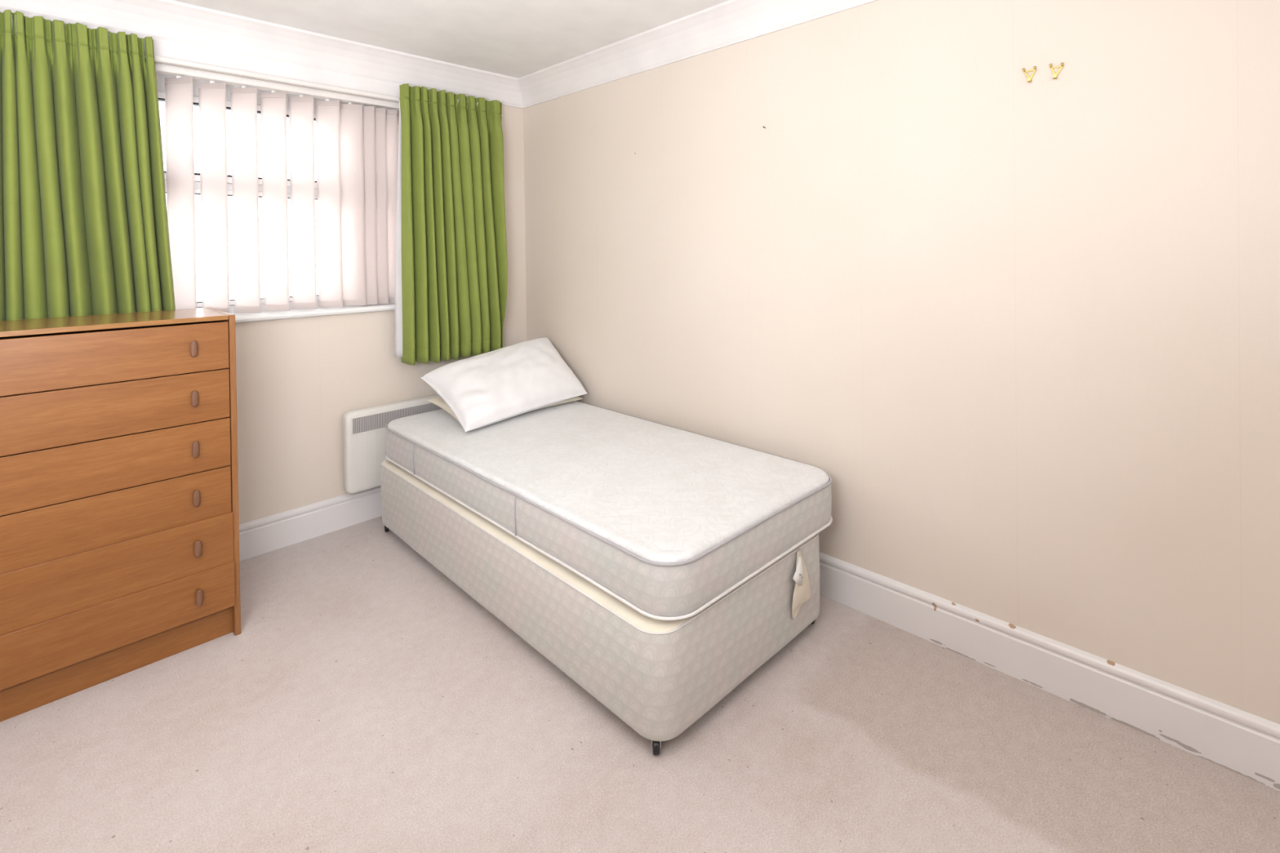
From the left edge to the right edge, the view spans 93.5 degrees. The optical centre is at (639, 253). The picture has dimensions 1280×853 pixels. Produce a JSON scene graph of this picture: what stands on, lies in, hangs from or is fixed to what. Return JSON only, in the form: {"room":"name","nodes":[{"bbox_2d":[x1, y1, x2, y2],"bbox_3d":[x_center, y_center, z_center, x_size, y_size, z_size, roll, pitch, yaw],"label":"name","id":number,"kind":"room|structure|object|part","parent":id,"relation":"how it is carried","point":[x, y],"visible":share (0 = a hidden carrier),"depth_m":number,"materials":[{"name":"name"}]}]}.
{"room":"bedroom","nodes":[
{"label":"bedroom","id":0,"kind":"room"},
{"bbox_2d":[155,62,526,524],"bbox_3d":[-1.970,0.218,2.998,3.410,2.632,0.280,-1,1,-45],"label":"wall","id":1,"kind":"structure","parent":0,"point":[297,379],"depth_m":3.11,"materials":[{"name":"paint"}]},
{"bbox_2d":[0,9,399,102],"bbox_3d":[-1.889,-0.898,2.881,2.590,0.099,0.010,-1,1,-45],"label":"curtain rail","id":2,"kind":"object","parent":1,"relation":"attached to","point":[161,47],"depth_m":2.94,"materials":[{"name":"paint"}]},
{"bbox_2d":[0,0,523,107],"bbox_3d":[-1.860,-1.021,2.838,3.175,0.156,0.112,-1,1,-45],"label":"trim","id":3,"kind":"structure","parent":1,"relation":"attached to","point":[170,20],"depth_m":2.90,"materials":[{"name":"paint"}]},
{"bbox_2d":[157,73,376,313],"bbox_3d":[-2.055,-0.267,2.982,2.020,1.155,0.077,-1,1,-45],"label":"window","id":4,"kind":"structure","parent":1,"relation":"in","point":[161,77],"depth_m":2.97,"materials":[{"name":"white plastic"}]},
{"bbox_3d":[-1.958,-0.552,3.070,0.920,0.405,0.062,-1,1,-45],"label":"sash","id":5,"kind":"part","parent":4,"relation":"part of","materials":[{"name":"white plastic"}]},
{"bbox_3d":[-1.951,-0.030,3.074,0.920,0.567,0.062,-1,1,-45],"label":"sash","id":6,"kind":"part","parent":4,"relation":"part of","materials":[{"name":"white plastic"}]},
{"bbox_2d":[155,62,399,313],"bbox_3d":[-1.954,-0.277,2.880,2.000,1.135,0.094,-1,1,-45],"label":"vertical blind","id":7,"kind":"object","parent":4,"relation":"attached to","point":[357,141],"visible":0.5,"depth_m":3.01,"materials":[{"name":"white fabric"}]},
{"bbox_3d":[-1.951,-0.828,2.866,2.000,0.033,0.063,-1,1,-45],"label":"head rail","id":8,"kind":"part","parent":7,"relation":"part of","materials":[{"name":"white plastic"}]},
{"bbox_2d":[239,486,382,560],"bbox_3d":[-1.861,1.370,2.889,3.175,0.168,0.018,-1,1,-45],"label":"baseboard","id":9,"kind":"structure","parent":1,"relation":"attached to","point":[262,535],"depth_m":3.05,"materials":[{"name":"paint"}]},
{"bbox_2d":[232,302,395,323],"bbox_3d":[-1.957,0.311,2.896,2.100,0.030,0.201,-1,1,-45],"label":"window sill","id":10,"kind":"structure","parent":1,"relation":"attached to","point":[325,311],"depth_m":3.07,"materials":[{"name":"white paint"}]},
{"bbox_2d":[154,55,502,117],"bbox_3d":[-1.823,-0.854,2.914,2.630,0.022,0.055,-1,1,-45],"label":"track","id":11,"kind":"object","parent":1,"relation":"attached to","point":[157,58],"visible":0.55,"depth_m":2.91,"materials":[{"name":"white plastic"}]},
{"bbox_2d":[0,9,175,320],"bbox_3d":[-2.309,-0.139,2.306,0.867,1.549,0.138,-1,1,-45],"label":"curtain","id":12,"kind":"object","parent":11,"relation":"hanging from","point":[84,231],"visible":0.78,"depth_m":2.38,"materials":[{"name":"green fabric"}]},
{"bbox_2d":[394,83,507,364],"bbox_3d":[-1.085,-0.167,3.515,0.689,1.553,0.158,-1,1,-45],"label":"curtain","id":13,"kind":"object","parent":11,"relation":"hanging from","point":[451,260],"visible":1,"depth_m":3.45,"materials":[{"name":"green fabric"}]},
{"bbox_2d":[342,394,442,493],"bbox_3d":[-1.303,1.038,3.390,0.698,0.430,0.102,-1,1,-45],"label":"heater","id":14,"kind":"object","parent":1,"relation":"attached to","point":[364,430],"visible":0.51,"depth_m":3.19,"materials":[{"name":"white metal"}]},
{"bbox_2d":[351,402,442,435],"bbox_3d":[-1.271,0.895,3.354,0.646,0.089,0.004,-1,1,-45],"label":"grille","id":15,"kind":"object","parent":14,"relation":"attached to","point":[371,422],"depth_m":3.24,"materials":[{"name":"grey metal"}]},
{"bbox_2d":[173,0,728,78],"bbox_3d":[-0.443,-1.158,1.542,3.550,0.100,4.550,-1,1,-45],"label":"ceiling","id":16,"kind":"structure","parent":0,"point":[515,38],"depth_m":2.90,"materials":[{"name":"paint"}]},
{"bbox_2d":[0,515,1279,852],"bbox_3d":[-0.337,1.484,1.419,3.450,0.080,4.250,-1,1,-45],"label":"floor","id":17,"kind":"structure","parent":0,"point":[362,701],"depth_m":1.72,"materials":[{"name":"carpet"}]},
{"bbox_2d":[0,307,240,722],"bbox_3d":[-1.977,0.849,2.153,0.830,1.222,0.510,-1,1,-45],"label":"dresser","id":18,"kind":"object","parent":17,"relation":"on","point":[119,513],"visible":1,"depth_m":2.04,"materials":[{"name":"brown wood"}]},
{"bbox_3d":[-2.155,0.850,2.331,0.790,1.184,0.006,-1,1,-45],"label":"panel","id":19,"kind":"part","parent":18,"relation":"part of","materials":[{"name":"brown wood"}]},
{"bbox_3d":[-2.000,0.248,2.164,0.788,0.017,0.467,-1,1,-45],"label":"panel","id":20,"kind":"part","parent":18,"relation":"part of","materials":[{"name":"brown wood"}]},
{"bbox_3d":[-1.839,0.351,2.005,0.785,0.175,0.018,-1,1,-45],"label":"drawer","id":21,"kind":"part","parent":18,"relation":"part of","materials":[{"name":"brown wood"}]},
{"bbox_3d":[-1.838,0.533,2.007,0.785,0.182,0.018,-1,1,-45],"label":"drawer","id":22,"kind":"part","parent":18,"relation":"part of","materials":[{"name":"brown wood"}]},
{"bbox_3d":[-1.834,0.717,2.008,0.785,0.179,0.018,-1,1,-45],"label":"drawer","id":23,"kind":"part","parent":18,"relation":"part of","materials":[{"name":"brown wood"}]},
{"bbox_3d":[-1.833,0.898,2.010,0.785,0.176,0.018,-1,1,-45],"label":"drawer","id":24,"kind":"part","parent":18,"relation":"part of","materials":[{"name":"brown wood"}]},
{"bbox_3d":[-1.822,1.078,2.004,0.787,0.186,0.018,-1,1,-45],"label":"drawer","id":25,"kind":"part","parent":18,"relation":"part of","materials":[{"name":"brown wood"}]},
{"bbox_3d":[-1.813,1.252,1.999,0.787,0.166,0.018,-1,1,-45],"label":"drawer","id":26,"kind":"part","parent":18,"relation":"part of","materials":[{"name":"brown wood"}]},
{"bbox_3d":[-1.625,0.345,2.190,0.021,0.061,0.024,-1,1,-45],"label":"handle","id":27,"kind":"part","parent":18,"relation":"part of","materials":[{"name":"brown wood"}]},
{"bbox_3d":[-1.623,0.527,2.192,0.021,0.061,0.024,-1,1,-45],"label":"handle","id":28,"kind":"part","parent":18,"relation":"part of","materials":[{"name":"brown wood"}]},
{"bbox_3d":[-1.620,0.712,2.192,0.021,0.061,0.024,-1,1,-45],"label":"handle","id":29,"kind":"part","parent":18,"relation":"part of","materials":[{"name":"brown wood"}]},
{"bbox_3d":[-1.619,0.892,2.195,0.021,0.061,0.024,-1,1,-45],"label":"handle","id":30,"kind":"part","parent":18,"relation":"part of","materials":[{"name":"brown wood"}]},
{"bbox_3d":[-1.608,1.072,2.188,0.021,0.061,0.024,-1,1,-45],"label":"handle","id":31,"kind":"part","parent":18,"relation":"part of","materials":[{"name":"brown wood"}]},
{"bbox_3d":[-1.600,1.247,2.183,0.021,0.061,0.024,-1,1,-45],"label":"handle","id":32,"kind":"part","parent":18,"relation":"part of","materials":[{"name":"brown wood"}]},
{"bbox_3d":[-1.705,0.844,2.454,0.020,1.222,0.469,-1,1,-45],"label":"panel","id":33,"kind":"part","parent":18,"relation":"part of","materials":[{"name":"brown wood"}]},
{"bbox_2d":[380,458,819,755],"bbox_3d":[-0.316,1.249,2.716,0.936,0.370,2.103,-1,1,-44],"label":"base","id":34,"kind":"object","parent":17,"relation":"on","point":[659,677],"visible":0.58,"depth_m":1.99,"materials":[{"name":"fabric"}]},
{"bbox_2d":[385,400,832,620],"bbox_3d":[-0.290,0.953,2.762,1.003,0.191,2.094,-1,1,-44],"label":"mattress","id":35,"kind":"object","parent":34,"relation":"on","point":[667,522],"visible":0.91,"depth_m":2.22,"materials":[{"name":"white fabric"}]},
{"bbox_2d":[420,337,587,431],"bbox_3d":[-0.734,0.688,3.346,0.833,0.328,0.559,-1,1,-45],"label":"pillow","id":36,"kind":"object","parent":35,"relation":"on","point":[486,388],"visible":1,"depth_m":3.22,"materials":[{"name":"white fabric"}]},
{"bbox_2d":[426,395,583,424],"bbox_3d":[-0.771,0.800,3.380,0.783,0.109,0.512,-1,1,-45],"label":"pillow","id":37,"kind":"object","parent":35,"relation":"on","point":[438,401],"visible":0.07,"depth_m":3.27,"materials":[{"name":"beige fabric"}]},
{"bbox_2d":[523,0,1279,724],"bbox_3d":[0.826,0.184,2.519,4.350,2.632,0.120,0,1,45],"label":"wall","id":38,"kind":"structure","parent":0,"point":[1024,335],"depth_m":2.07,"materials":[{"name":"paint"}]},
{"bbox_2d":[518,0,877,108],"bbox_3d":[0.692,-1.053,2.464,4.250,0.156,0.113,0,1,45],"label":"trim","id":39,"kind":"structure","parent":38,"relation":"attached to","point":[730,22],"depth_m":2.97,"materials":[{"name":"paint"}]},
{"bbox_2d":[1022,66,1036,82],"bbox_3d":[1.272,-0.584,1.965,0.039,0.049,0.018,0,1,45],"label":"hook","id":40,"kind":"object","parent":38,"relation":"attached to","point":[1029,78],"visible":1,"depth_m":1.96,"materials":[{"name":"gold metal"}]},
{"bbox_3d":[1.276,-0.587,1.969,0.036,0.028,0.004,0,1,45],"label":"hook plate","id":41,"kind":"part","parent":40,"relation":"part of","materials":[{"name":"gold metal"}]},
{"bbox_2d":[819,551,1279,791],"bbox_3d":[0.757,1.337,2.514,4.250,0.168,0.018,0,1,45],"label":"baseboard","id":42,"kind":"structure","parent":38,"relation":"attached to","point":[1245,744],"depth_m":1.90,"materials":[{"name":"paint"}]},
{"bbox_2d":[1048,62,1063,79],"bbox_3d":[1.324,-0.581,1.913,0.039,0.051,0.018,0,1,45],"label":"hook","id":43,"kind":"object","parent":38,"relation":"attached to","point":[1055,76],"visible":1,"depth_m":1.91,"materials":[{"name":"gold metal"}]},
{"bbox_3d":[1.327,-0.584,1.918,0.036,0.028,0.004,8,6,44],"label":"hook plate","id":44,"kind":"part","parent":43,"relation":"part of","materials":[{"name":"gold metal"}]},
{"label":"outside","id":45,"kind":"structure","parent":0,"visible":0},
{"bbox_2d":[230,272,318,299],"bbox_3d":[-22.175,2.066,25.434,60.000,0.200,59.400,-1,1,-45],"label":"ground","id":46,"kind":"structure","parent":45,"point":[232,278],"depth_m":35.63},
{"bbox_2d":[158,101,231,301],"bbox_3d":[-17.131,-1.329,15.226,10.600,6.600,7.800,-1,1,-45],"label":"neighbouring house","id":47,"kind":"structure","parent":46,"relation":"on","point":[162,104],"depth_m":15.90,"materials":[{"name":"brick"}]}
]}

